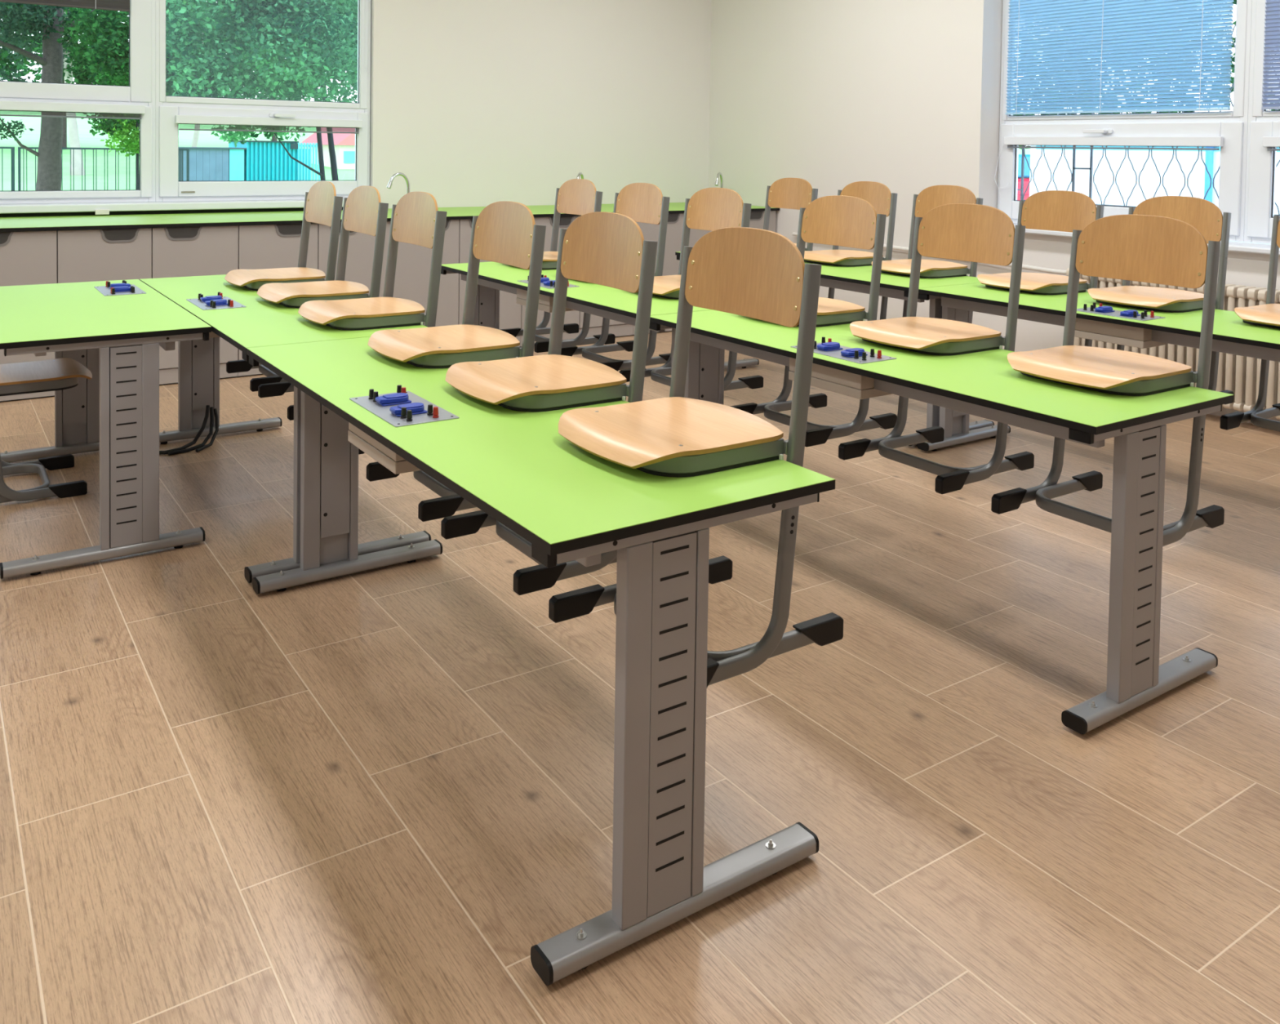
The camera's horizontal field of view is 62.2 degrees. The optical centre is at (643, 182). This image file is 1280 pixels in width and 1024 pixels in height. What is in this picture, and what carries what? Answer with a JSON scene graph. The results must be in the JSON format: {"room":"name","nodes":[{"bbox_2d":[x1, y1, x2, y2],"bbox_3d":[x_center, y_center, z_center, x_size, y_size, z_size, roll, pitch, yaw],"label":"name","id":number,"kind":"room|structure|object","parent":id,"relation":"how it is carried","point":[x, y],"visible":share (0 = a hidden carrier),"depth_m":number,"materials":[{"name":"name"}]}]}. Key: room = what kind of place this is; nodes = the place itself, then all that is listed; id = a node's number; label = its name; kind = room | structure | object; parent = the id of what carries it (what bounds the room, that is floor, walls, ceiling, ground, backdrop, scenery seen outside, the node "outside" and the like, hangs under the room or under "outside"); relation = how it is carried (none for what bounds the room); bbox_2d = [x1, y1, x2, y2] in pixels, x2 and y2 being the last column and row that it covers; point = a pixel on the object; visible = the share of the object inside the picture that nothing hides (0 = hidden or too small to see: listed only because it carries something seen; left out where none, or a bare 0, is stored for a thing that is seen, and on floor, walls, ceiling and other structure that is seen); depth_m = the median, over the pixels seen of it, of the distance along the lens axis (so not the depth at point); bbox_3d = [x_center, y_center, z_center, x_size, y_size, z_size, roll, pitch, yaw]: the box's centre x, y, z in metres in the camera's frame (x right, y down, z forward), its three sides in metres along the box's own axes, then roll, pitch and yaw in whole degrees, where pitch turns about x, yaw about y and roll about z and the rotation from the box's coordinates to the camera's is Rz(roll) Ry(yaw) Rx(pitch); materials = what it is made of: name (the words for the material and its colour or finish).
{"room":"classroom","nodes":[
{"label":"classroom","id":0,"kind":"room"},
{"bbox_2d":[357,0,711,208],"bbox_3d":[-2.882,-0.581,6.805,8.770,3.300,0.320,0,2,-34],"label":"wall","id":1,"kind":"structure","parent":0,"point":[477,103],"depth_m":8.03,"materials":[{"name":"beige paint"}]},
{"bbox_2d":[0,0,155,204],"bbox_3d":[-3.639,-0.774,6.160,1.475,1.793,0.086,0,2,-34],"label":"window","id":2,"kind":"structure","parent":1,"relation":"in","point":[140,91],"depth_m":6.47,"materials":[{"name":"white plastic"}]},
{"bbox_2d":[0,0,129,11],"bbox_3d":[-3.625,-1.308,6.087,1.253,0.542,0.030,0,2,-34],"label":"blind","id":3,"kind":"object","parent":2,"relation":"attached to","point":[111,5],"visible":1,"depth_m":6.31,"materials":[{"name":"white plastic"}]},
{"bbox_2d":[0,100,145,119],"bbox_3d":[-3.621,-0.427,6.114,1.369,0.087,0.030,0,2,-34],"label":"blind","id":4,"kind":"object","parent":2,"relation":"attached to","point":[6,106],"visible":1,"depth_m":6.26,"materials":[{"name":"white plastic"}]},
{"bbox_2d":[95,208,109,214],"bbox_3d":[-3.203,0.172,6.277,0.075,0.030,0.012,0,2,-34],"label":"bracket","id":5,"kind":"object","parent":1,"relation":"attached to","point":[100,211],"visible":1,"depth_m":6.27,"materials":[{"name":"white plastic"}]},
{"bbox_2d":[0,206,342,217],"bbox_3d":[-3.646,0.182,6.079,4.340,0.024,0.070,0,2,-34],"label":"trim","id":6,"kind":"structure","parent":1,"relation":"attached to","point":[250,210],"depth_m":6.48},
{"bbox_2d":[0,199,343,213],"bbox_3d":[-3.649,0.148,6.082,4.340,0.045,0.170,0,2,-34],"label":"trim","id":7,"kind":"structure","parent":1,"relation":"attached to","point":[242,204],"depth_m":6.43,"materials":[{"name":"white plastic"}]},
{"bbox_2d":[155,0,370,201],"bbox_3d":[-2.449,-0.782,6.939,1.370,1.793,0.142,0,2,-34],"label":"window","id":8,"kind":"structure","parent":1,"relation":"in","point":[168,188],"depth_m":6.85,"materials":[{"name":"white plastic"}]},
{"bbox_2d":[175,115,362,133],"bbox_3d":[-2.422,-0.380,6.937,1.187,0.094,0.030,0,2,-34],"label":"blind","id":9,"kind":"object","parent":8,"relation":"attached to","point":[214,121],"visible":1,"depth_m":6.90,"materials":[{"name":"white plastic"}]},
{"bbox_2d":[364,0,368,71],"bbox_3d":[-1.899,-1.149,7.270,0.030,0.766,0.008,0,2,-34],"label":"blind cord","id":10,"kind":"object","parent":8,"relation":"hanging from","point":[364,0],"visible":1,"depth_m":7.27,"materials":[{"name":"white plastic"}]},
{"bbox_2d":[0,331,1279,1023],"bbox_3d":[-0.025,1.328,2.648,8.770,0.150,10.540,0,2,-34],"label":"floor","id":11,"kind":"structure","parent":0,"point":[367,796],"depth_m":2.32,"materials":[{"name":"brown wood"}]},
{"bbox_2d":[0,230,57,401],"bbox_3d":[-3.627,0.667,5.559,0.898,0.868,0.805,0,2,-34],"label":"base cabinet","id":12,"kind":"object","parent":11,"relation":"on","point":[26,257],"visible":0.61,"depth_m":5.40,"materials":[{"name":"beige laminate"}]},
{"bbox_2d":[0,357,92,502],"bbox_3d":[-2.391,0.749,4.041,0.508,0.842,0.428,0,2,-34],"label":"chair","id":13,"kind":"object","parent":11,"relation":"on","point":[62,373],"visible":1,"depth_m":3.99,"materials":[{"name":"brown wood"}]},
{"bbox_2d":[0,279,211,578],"bbox_3d":[-2.073,0.801,3.910,0.605,0.755,1.408,0,2,-34],"label":"lab table","id":14,"kind":"object","parent":11,"relation":"on","point":[116,329],"visible":0.99,"depth_m":3.41,"materials":[{"name":"green laminate"}]},
{"bbox_2d":[109,282,130,288],"bbox_3d":[-2.146,0.422,4.347,0.077,0.018,0.044,0,2,-34],"label":"socket","id":15,"kind":"object","parent":14,"relation":"attached to","point":[112,285],"depth_m":4.34,"materials":[{"name":"blue plastic"}]},
{"bbox_2d":[113,285,130,292],"bbox_3d":[-2.090,0.426,4.255,0.077,0.018,0.044,0,2,-34],"label":"socket","id":16,"kind":"object","parent":14,"relation":"attached to","point":[125,288],"depth_m":4.24,"materials":[{"name":"blue plastic"}]},
{"bbox_2d":[56,225,238,385],"bbox_3d":[-2.884,0.661,6.067,0.898,0.868,0.805,0,2,-34],"label":"base cabinet","id":17,"kind":"object","parent":11,"relation":"on","point":[138,253],"visible":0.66,"depth_m":5.75,"materials":[{"name":"beige laminate"}]},
{"bbox_2d":[159,404,218,455],"bbox_3d":[-1.966,1.075,4.596,0.137,0.164,0.315,2,2,36],"label":"cable bundle","id":18,"kind":"object","parent":11,"relation":"on","point":[201,446],"visible":0.95,"depth_m":4.65,"materials":[{"name":"black rubber"}]},
{"bbox_2d":[139,274,431,582],"bbox_3d":[-1.450,0.805,4.079,0.605,0.755,1.834,0,2,-34],"label":"lab table","id":19,"kind":"object","parent":11,"relation":"on","point":[238,315],"visible":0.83,"depth_m":3.89,"materials":[{"name":"green laminate"}]},
{"bbox_2d":[200,295,222,302],"bbox_3d":[-1.640,0.440,4.028,0.077,0.018,0.044,0,2,-34],"label":"socket","id":20,"kind":"object","parent":19,"relation":"attached to","point":[202,299],"depth_m":4.02,"materials":[{"name":"blue plastic"}]},
{"bbox_2d":[204,298,227,306],"bbox_3d":[-1.584,0.444,3.936,0.077,0.018,0.044,0,2,-34],"label":"socket","id":21,"kind":"object","parent":19,"relation":"attached to","point":[221,302],"depth_m":3.92,"materials":[{"name":"blue plastic"}]},
{"bbox_2d":[224,181,342,391],"bbox_3d":[-1.517,0.414,4.563,0.508,0.842,0.428,0,2,-34],"label":"chair","id":22,"kind":"object","parent":19,"relation":"on","point":[322,206],"visible":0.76,"depth_m":4.53,"materials":[{"name":"brown wood"}]},
{"bbox_2d":[257,185,388,420],"bbox_3d":[-1.221,0.433,4.130,0.508,0.842,0.428,0,2,-34],"label":"chair","id":23,"kind":"object","parent":19,"relation":"on","point":[364,211],"visible":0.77,"depth_m":4.11,"materials":[{"name":"brown wood"}]},
{"bbox_2d":[297,191,447,454],"bbox_3d":[-0.916,0.453,3.685,0.508,0.842,0.428,0,2,-34],"label":"chair","id":24,"kind":"object","parent":19,"relation":"on","point":[416,219],"visible":0.7,"depth_m":3.62,"materials":[{"name":"brown wood"}]},
{"bbox_2d":[236,221,391,377],"bbox_3d":[-2.141,0.655,6.575,0.898,0.868,0.805,0,2,-34],"label":"base cabinet","id":25,"kind":"object","parent":11,"relation":"on","point":[260,246],"visible":0.32,"depth_m":6.17,"materials":[{"name":"beige laminate"}]},
{"bbox_2d":[0,202,779,231],"bbox_3d":[-2.197,0.210,6.561,7.276,0.020,0.908,0,2,-34],"label":"countertop","id":26,"kind":"structure","parent":25,"relation":"on","point":[216,219],"depth_m":6.09,"materials":[{"name":"green laminate"}]},
{"bbox_2d":[386,172,409,193],"bbox_3d":[-1.633,0.061,7.036,0.091,0.264,0.194,3,3,41],"label":"faucet","id":27,"kind":"object","parent":26,"relation":"on","point":[389,184],"visible":0.49,"depth_m":7.01,"materials":[{"name":"silver metal"}]},
{"bbox_2d":[576,172,583,178],"bbox_3d":[-0.484,0.053,7.779,0.091,0.264,0.194,1,2,14],"label":"faucet","id":28,"kind":"object","parent":26,"relation":"on","point":[580,174],"visible":0.34,"depth_m":7.75,"materials":[{"name":"silver metal"}]},
{"bbox_2d":[715,172,723,187],"bbox_3d":[0.590,0.045,8.523,0.091,0.264,0.194,2,2,20],"label":"faucet","id":29,"kind":"object","parent":26,"relation":"on","point":[718,174],"visible":0.49,"depth_m":8.50,"materials":[{"name":"silver metal"}]},
{"bbox_2d":[392,218,521,346],"bbox_3d":[-1.398,0.649,7.083,0.898,0.868,0.805,0,2,-34],"label":"base cabinet","id":30,"kind":"object","parent":11,"relation":"on","point":[413,265],"visible":0.25,"depth_m":6.71,"materials":[{"name":"beige laminate"}]},
{"bbox_2d":[246,336,835,985],"bbox_3d":[-0.414,0.872,2.565,0.605,0.755,1.830,0,2,-34],"label":"lab table","id":31,"kind":"object","parent":11,"relation":"on","point":[571,502],"visible":0.98,"depth_m":1.85,"materials":[{"name":"green laminate"}]},
{"bbox_2d":[375,392,411,405],"bbox_3d":[-0.587,0.508,2.490,0.077,0.018,0.044,0,2,-34],"label":"socket","id":32,"kind":"object","parent":31,"relation":"attached to","point":[397,398],"depth_m":2.48,"materials":[{"name":"blue plastic"}]},
{"bbox_2d":[389,402,427,416],"bbox_3d":[-0.531,0.512,2.398,0.077,0.018,0.044,0,2,-34],"label":"socket","id":33,"kind":"object","parent":31,"relation":"attached to","point":[418,409],"depth_m":2.39,"materials":[{"name":"blue plastic"}]},
{"bbox_2d":[366,200,546,521],"bbox_3d":[-0.528,0.478,3.118,0.508,0.842,0.428,0,2,-34],"label":"chair","id":34,"kind":"object","parent":31,"relation":"on","point":[504,232],"visible":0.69,"depth_m":3.06,"materials":[{"name":"brown wood"}]},
{"bbox_2d":[440,211,657,595],"bbox_3d":[-0.217,0.498,2.662,0.508,0.842,0.428,0,2,-34],"label":"chair","id":35,"kind":"object","parent":31,"relation":"on","point":[608,249],"visible":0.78,"depth_m":2.61,"materials":[{"name":"brown wood"}]},
{"bbox_2d":[548,226,843,687],"bbox_3d":[0.102,0.518,2.196,0.508,0.842,0.428,0,2,-34],"label":"chair","id":36,"kind":"object","parent":31,"relation":"on","point":[758,273],"visible":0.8,"depth_m":2.14,"materials":[{"name":"brown wood"}]},
{"bbox_2d":[440,261,710,375],"bbox_3d":[-0.273,0.799,4.803,0.605,0.755,1.867,0,2,-34],"label":"lab table","id":37,"kind":"object","parent":11,"relation":"on","point":[601,300],"visible":0.34,"depth_m":4.61,"materials":[{"name":"green laminate"}]},
{"bbox_2d":[540,277,549,282],"bbox_3d":[-0.454,0.434,4.740,0.077,0.018,0.044,0,2,-34],"label":"socket","id":38,"kind":"object","parent":37,"relation":"attached to","point":[543,279],"depth_m":4.73,"materials":[{"name":"blue plastic"}]},
{"bbox_2d":[542,280,555,285],"bbox_3d":[-0.398,0.438,4.647,0.077,0.018,0.044,0,2,-34],"label":"socket","id":39,"kind":"object","parent":37,"relation":"attached to","point":[550,282],"depth_m":4.62,"materials":[{"name":"blue plastic"}]},
{"bbox_2d":[500,178,615,352],"bbox_3d":[-0.456,0.401,5.457,0.508,0.842,0.428,0,2,-34],"label":"chair","id":40,"kind":"object","parent":37,"relation":"on","point":[580,197],"visible":0.43,"depth_m":5.50,"materials":[{"name":"brown wood"}]},
{"bbox_2d":[560,182,671,371],"bbox_3d":[-0.128,0.422,4.978,0.508,0.842,0.428,0,2,-34],"label":"chair","id":41,"kind":"object","parent":37,"relation":"on","point":[644,202],"visible":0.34,"depth_m":5.00,"materials":[{"name":"brown wood"}]},
{"bbox_2d":[618,187,763,391],"bbox_3d":[0.199,0.443,4.500,0.508,0.842,0.428,0,2,-34],"label":"chair","id":42,"kind":"object","parent":37,"relation":"on","point":[711,209],"visible":0.48,"depth_m":4.54,"materials":[{"name":"brown wood"}]},
{"bbox_2d":[520,215,633,346],"bbox_3d":[-0.655,0.644,7.591,0.898,0.868,0.805,0,2,-34],"label":"base cabinet","id":43,"kind":"object","parent":11,"relation":"on","point":[617,328],"visible":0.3,"depth_m":7.23,"materials":[{"name":"beige laminate"}]},
{"bbox_2d":[631,213,711,335],"bbox_3d":[0.088,0.638,8.099,0.898,0.868,0.805,0,2,-34],"label":"base cabinet","id":44,"kind":"object","parent":11,"relation":"on","point":[675,220],"visible":0.14,"depth_m":7.69,"materials":[{"name":"beige laminate"}]},
{"bbox_2d":[749,210,776,231],"bbox_3d":[0.632,0.634,8.471,0.416,0.868,0.805,0,2,-34],"label":"base cabinet","id":45,"kind":"object","parent":11,"relation":"on","point":[757,217],"visible":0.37,"depth_m":8.16,"materials":[{"name":"beige laminate"}]},
{"bbox_2d":[675,251,994,445],"bbox_3d":[0.947,0.801,5.666,0.605,0.730,1.820,0,2,-34],"label":"lab table","id":46,"kind":"object","parent":11,"relation":"on","point":[856,278],"visible":0.17,"depth_m":5.08,"materials":[{"name":"green laminate"}]},
{"bbox_2d":[763,177,817,250],"bbox_3d":[0.774,0.391,6.305,0.508,0.842,0.428,0,2,-34],"label":"chair","id":47,"kind":"object","parent":46,"relation":"on","point":[784,193],"visible":0.28,"depth_m":6.39,"materials":[{"name":"brown wood"}]},
{"bbox_2d":[804,181,897,319],"bbox_3d":[1.118,0.413,5.802,0.508,0.842,0.428,0,2,-34],"label":"chair","id":48,"kind":"object","parent":46,"relation":"on","point":[884,202],"visible":0.56,"depth_m":5.73,"materials":[{"name":"brown wood"}]},
{"bbox_2d":[871,184,982,323],"bbox_3d":[1.432,0.433,5.344,0.508,0.842,0.428,0,2,-34],"label":"chair","id":49,"kind":"object","parent":46,"relation":"on","point":[931,197],"visible":0.56,"depth_m":5.35,"materials":[{"name":"brown wood"}]},
{"bbox_2d":[648,309,1234,734],"bbox_3d":[0.759,0.865,3.295,0.605,0.755,1.780,0,2,-34],"label":"lab table","id":50,"kind":"object","parent":11,"relation":"on","point":[983,384],"visible":0.8,"depth_m":2.64,"materials":[{"name":"green laminate"}]},
{"bbox_2d":[729,195,897,446],"bbox_3d":[0.618,0.469,3.887,0.508,0.842,0.428,0,2,-34],"label":"chair","id":51,"kind":"object","parent":50,"relation":"on","point":[850,221],"visible":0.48,"depth_m":3.87,"materials":[{"name":"brown wood"}]},
{"bbox_2d":[817,342,843,351],"bbox_3d":[0.570,0.500,3.243,0.077,0.018,0.044,0,2,-34],"label":"socket","id":52,"kind":"object","parent":50,"relation":"attached to","point":[828,346],"depth_m":3.23,"materials":[{"name":"blue plastic"}]},
{"bbox_2d":[840,347,867,357],"bbox_3d":[0.626,0.504,3.150,0.077,0.018,0.044,0,2,-34],"label":"socket","id":53,"kind":"object","parent":50,"relation":"attached to","point":[849,353],"depth_m":3.13,"materials":[{"name":"blue plastic"}]},
{"bbox_2d":[838,203,1034,493],"bbox_3d":[0.944,0.490,3.410,0.508,0.842,0.428,0,2,-34],"label":"chair","id":54,"kind":"object","parent":50,"relation":"on","point":[967,232],"visible":0.96,"depth_m":3.39,"materials":[{"name":"brown wood"}]},
{"bbox_2d":[991,213,1224,546],"bbox_3d":[1.284,0.512,2.914,0.508,0.842,0.428,0,2,-34],"label":"chair","id":55,"kind":"object","parent":50,"relation":"on","point":[1145,248],"visible":0.92,"depth_m":2.90,"materials":[{"name":"brown wood"}]},
{"bbox_2d":[916,282,1279,451],"bbox_3d":[1.974,0.854,4.165,0.605,0.755,1.812,0,2,-34],"label":"lab table","id":56,"kind":"object","parent":11,"relation":"on","point":[1095,321],"visible":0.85,"depth_m":4.09,"materials":[{"name":"green laminate"}]},
{"bbox_2d":[977,190,1104,346],"bbox_3d":[1.798,0.457,4.808,0.508,0.842,0.428,0,2,-34],"label":"chair","id":57,"kind":"object","parent":56,"relation":"on","point":[1064,211],"visible":0.53,"depth_m":4.82,"materials":[{"name":"brown wood"}]},
{"bbox_2d":[1094,306,1115,312],"bbox_3d":[1.788,0.490,4.108,0.077,0.018,0.044,0,2,-34],"label":"socket","id":58,"kind":"object","parent":56,"relation":"attached to","point":[1101,308],"depth_m":4.09,"materials":[{"name":"blue plastic"}]},
{"bbox_2d":[1120,309,1140,316],"bbox_3d":[1.844,0.493,4.016,0.077,0.018,0.044,0,2,-34],"label":"socket","id":59,"kind":"object","parent":56,"relation":"attached to","point":[1130,313],"depth_m":3.99,"materials":[{"name":"blue plastic"}]},
{"bbox_2d":[1087,195,1233,404],"bbox_3d":[2.110,0.476,4.352,0.508,0.842,0.428,0,2,-34],"label":"chair","id":60,"kind":"object","parent":56,"relation":"on","point":[1203,215],"visible":0.55,"depth_m":4.29,"materials":[{"name":"brown wood"}]},
{"bbox_2d":[1219,214,1279,431],"bbox_3d":[2.444,0.498,3.864,0.508,0.842,0.428,0,2,-34],"label":"chair","id":61,"kind":"object","parent":56,"relation":"on","point":[1268,314],"visible":0.95,"depth_m":4.00,"materials":[{"name":"brown wood"}]},
{"bbox_2d":[1066,267,1279,418],"bbox_3d":[2.903,0.858,5.384,0.136,0.695,1.633,0,2,-34],"label":"radiator","id":62,"kind":"object","parent":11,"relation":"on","point":[1240,375],"visible":0.3,"depth_m":5.26,"materials":[{"name":"beige metal"}]},
{"bbox_2d":[708,0,1279,422],"bbox_3d":[3.579,-0.417,4.843,0.320,3.300,10.220,0,2,-34],"label":"wall","id":63,"kind":"structure","parent":0,"point":[902,95],"depth_m":7.44,"materials":[{"name":"beige paint"}]},
{"bbox_2d":[791,231,1066,275],"bbox_3d":[1.815,0.454,7.078,0.078,0.073,2.405,0,2,-33],"label":"pipe","id":64,"kind":"object","parent":63,"relation":"attached to","point":[794,233],"visible":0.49,"depth_m":6.31,"materials":[{"name":"white metal"}]},
{"bbox_2d":[997,0,1252,241],"bbox_3d":[2.715,-0.646,6.136,0.142,1.855,1.535,0,2,-34],"label":"window","id":65,"kind":"structure","parent":63,"relation":"in","point":[1233,125],"depth_m":5.88,"materials":[{"name":"white plastic"}]},
{"bbox_2d":[1004,136,1223,150],"bbox_3d":[2.673,-0.233,6.146,0.030,0.072,1.350,0,2,-34],"label":"blind","id":66,"kind":"object","parent":65,"relation":"attached to","point":[1189,143],"visible":1,"depth_m":6.06,"materials":[{"name":"white plastic"}]},
{"bbox_2d":[994,143,1010,188],"bbox_3d":[2.280,-0.106,6.711,0.107,0.288,0.026,2,2,40],"label":"blind cord","id":67,"kind":"object","parent":66,"relation":"hanging from","point":[1003,144],"visible":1,"depth_m":6.73,"materials":[{"name":"white plastic"}]},
{"bbox_2d":[1005,0,1234,114],"bbox_3d":[2.697,-0.945,6.123,0.030,1.077,1.405,0,2,-34],"label":"blind","id":68,"kind":"object","parent":65,"relation":"attached to","point":[1036,104],"visible":1,"depth_m":6.08,"materials":[{"name":"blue plastic"}]},
{"bbox_2d":[1013,223,1279,255],"bbox_3d":[3.223,0.338,5.204,0.270,0.031,3.723,0,2,-34],"label":"windowsill","id":69,"kind":"structure","parent":63,"relation":"attached to","point":[1241,246],"depth_m":5.38,"materials":[{"name":"white plastic"}]},
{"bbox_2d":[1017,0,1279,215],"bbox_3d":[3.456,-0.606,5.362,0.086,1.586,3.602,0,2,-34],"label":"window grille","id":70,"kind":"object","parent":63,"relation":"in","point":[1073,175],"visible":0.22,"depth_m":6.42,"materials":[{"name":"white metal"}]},
{"bbox_2d":[1244,0,1279,244],"bbox_3d":[3.780,-0.580,4.630,0.086,1.855,2.155,0,2,-34],"label":"window","id":71,"kind":"structure","parent":63,"relation":"in","point":[1260,175],"depth_m":5.46,"materials":[{"name":"white plastic"}]},
{"bbox_2d":[1261,0,1279,109],"bbox_3d":[3.741,-0.878,4.597,0.030,1.077,2.005,0,2,-34],"label":"blind","id":72,"kind":"object","parent":71,"relation":"attached to","point":[1271,100],"visible":1,"depth_m":5.39,"materials":[{"name":"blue plastic"}]},
{"bbox_2d":[1262,136,1279,151],"bbox_3d":[3.724,-0.165,4.610,0.030,0.072,1.955,0,2,-34],"label":"blind","id":73,"kind":"object","parent":71,"relation":"attached to","point":[1268,141],"visible":1,"depth_m":5.37,"materials":[{"name":"white plastic"}]},
{"label":"outside","id":74,"kind":"structure","parent":0,"visible":0},
{"bbox_3d":[30.302,1.398,14.122,54.050,0.100,49.000,0,2,-34],"label":"ground","id":75,"kind":"structure","parent":74,"visible":0},
{"bbox_2d":[1017,154,1030,199],"bbox_3d":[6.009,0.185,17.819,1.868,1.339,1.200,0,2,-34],"label":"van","id":76,"kind":"object","parent":75,"relation":"on","point":[1026,169],"visible":0.02,"depth_m":17.25,"materials":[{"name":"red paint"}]},
{"bbox_2d":[1013,0,1279,149],"bbox_3d":[9.232,-2.142,18.887,3.289,6.022,6.883,0,2,-34],"label":"leafy tree","id":77,"kind":"object","parent":75,"relation":"on","point":[1233,57],"visible":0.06,"depth_m":18.84,"materials":[{"name":"green plant"}]},
{"bbox_2d":[1029,145,1279,244],"bbox_3d":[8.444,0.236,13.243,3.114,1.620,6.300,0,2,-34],"label":"building","id":78,"kind":"structure","parent":75,"relation":"on","point":[1199,180],"depth_m":13.76,"materials":[{"name":"white paint"}]},
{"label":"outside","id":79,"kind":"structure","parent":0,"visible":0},
{"bbox_2d":[0,111,1030,191],"bbox_3d":[-13.279,-2.284,54.830,120.000,3.976,90.400,0,2,-34],"label":"lawn","id":80,"kind":"structure","parent":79,"point":[28,138],"depth_m":29.58,"materials":[{"name":"green plant"}]},
{"bbox_2d":[0,1,94,190],"bbox_3d":[-8.389,-2.581,13.461,3.023,6.318,1.991,0,2,-34],"label":"leafy tree","id":81,"kind":"object","parent":80,"relation":"on","point":[49,174],"visible":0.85,"depth_m":13.88,"materials":[{"name":"green plant"}]},
{"bbox_2d":[0,4,97,84],"bbox_3d":[-19.235,-4.899,29.343,9.083,8.329,4.458,0,2,-34],"label":"leafy tree","id":82,"kind":"object","parent":80,"relation":"on","point":[3,54],"visible":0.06,"depth_m":30.09,"materials":[{"name":"green plant"}]},
{"bbox_2d":[0,4,124,146],"bbox_3d":[-17.816,-4.922,32.737,8.674,8.191,4.627,0,2,-34],"label":"leafy tree","id":83,"kind":"object","parent":80,"relation":"on","point":[20,67],"visible":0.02,"depth_m":32.51,"materials":[{"name":"green plant"}]},
{"bbox_2d":[23,4,128,175],"bbox_3d":[-11.996,-2.345,22.848,2.293,4.528,2.450,0,2,-34],"label":"tree","id":84,"kind":"object","parent":80,"relation":"on","point":[74,141],"visible":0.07,"depth_m":22.91,"materials":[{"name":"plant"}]},
{"bbox_2d":[0,146,189,191],"bbox_3d":[-10.930,-0.108,16.766,7.018,0.945,0.040,0,2,-34],"label":"fence","id":85,"kind":"object","parent":80,"relation":"on","point":[12,148],"visible":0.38,"depth_m":17.72,"materials":[{"name":"green metal"}]},
{"bbox_2d":[98,113,139,189],"bbox_3d":[-8.110,-0.583,17.062,1.250,1.960,1.146,0,2,-34],"label":"leafy bush","id":86,"kind":"object","parent":80,"relation":"on","point":[131,144],"visible":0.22,"depth_m":16.72,"materials":[{"name":"green plant"}]},
{"bbox_2d":[55,0,209,137],"bbox_3d":[-6.530,-1.843,13.702,1.639,4.752,1.943,-1,3,-42],"label":"leafy tree","id":87,"kind":"object","parent":80,"relation":"on","point":[104,43],"visible":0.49,"depth_m":13.28,"materials":[{"name":"green plant"}]},
{"bbox_2d":[170,4,245,146],"bbox_3d":[-10.578,-2.455,26.565,3.533,4.513,3.036,0,2,-34],"label":"tree","id":88,"kind":"object","parent":80,"relation":"on","point":[195,139],"visible":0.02,"depth_m":26.25,"materials":[{"name":"green plant"}]},
{"bbox_2d":[178,146,247,180],"bbox_3d":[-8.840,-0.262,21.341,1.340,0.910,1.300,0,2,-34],"label":"shed","id":89,"kind":"object","parent":80,"relation":"on","point":[206,163],"visible":0.57,"depth_m":20.88,"materials":[{"name":"teal metal"}]},
{"bbox_2d":[165,0,357,180],"bbox_3d":[-4.527,-1.748,12.521,2.824,4.804,2.388,0,2,-34],"label":"leafy tree","id":90,"kind":"object","parent":80,"relation":"on","point":[300,44],"visible":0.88,"depth_m":12.02,"materials":[{"name":"green plant"}]},
{"bbox_2d":[226,140,298,180],"bbox_3d":[-7.951,-0.350,22.122,1.050,1.060,1.610,0,2,-34],"label":"container","id":91,"kind":"object","parent":80,"relation":"on","point":[264,160],"visible":0.7,"depth_m":21.52,"materials":[{"name":"teal metal"}]},
{"bbox_2d":[173,0,357,140],"bbox_3d":[-11.994,-4.978,34.218,8.671,8.380,4.505,0,2,-32],"label":"leafy tree","id":92,"kind":"object","parent":80,"relation":"on","point":[273,138],"visible":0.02,"depth_m":34.25,"materials":[{"name":"green plant"}]},
{"bbox_2d":[207,0,357,180],"bbox_3d":[-4.465,-1.834,15.168,3.826,4.807,2.884,0,2,-34],"label":"leafy tree","id":93,"kind":"object","parent":80,"relation":"on","point":[340,10],"visible":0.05,"depth_m":14.57,"materials":[{"name":"green plant"}]},
{"bbox_2d":[297,142,319,180],"bbox_3d":[-7.210,-0.336,22.483,0.580,1.030,0.650,0,2,-34],"label":"picket fence","id":94,"kind":"object","parent":80,"relation":"on","point":[304,155],"visible":0.34,"depth_m":22.23,"materials":[{"name":"teal metal"}]},
{"bbox_2d":[299,127,355,168],"bbox_3d":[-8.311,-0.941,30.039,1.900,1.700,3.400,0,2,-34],"label":"house","id":95,"kind":"structure","parent":80,"relation":"on","point":[344,143],"depth_m":28.53,"materials":[{"name":"paint"}]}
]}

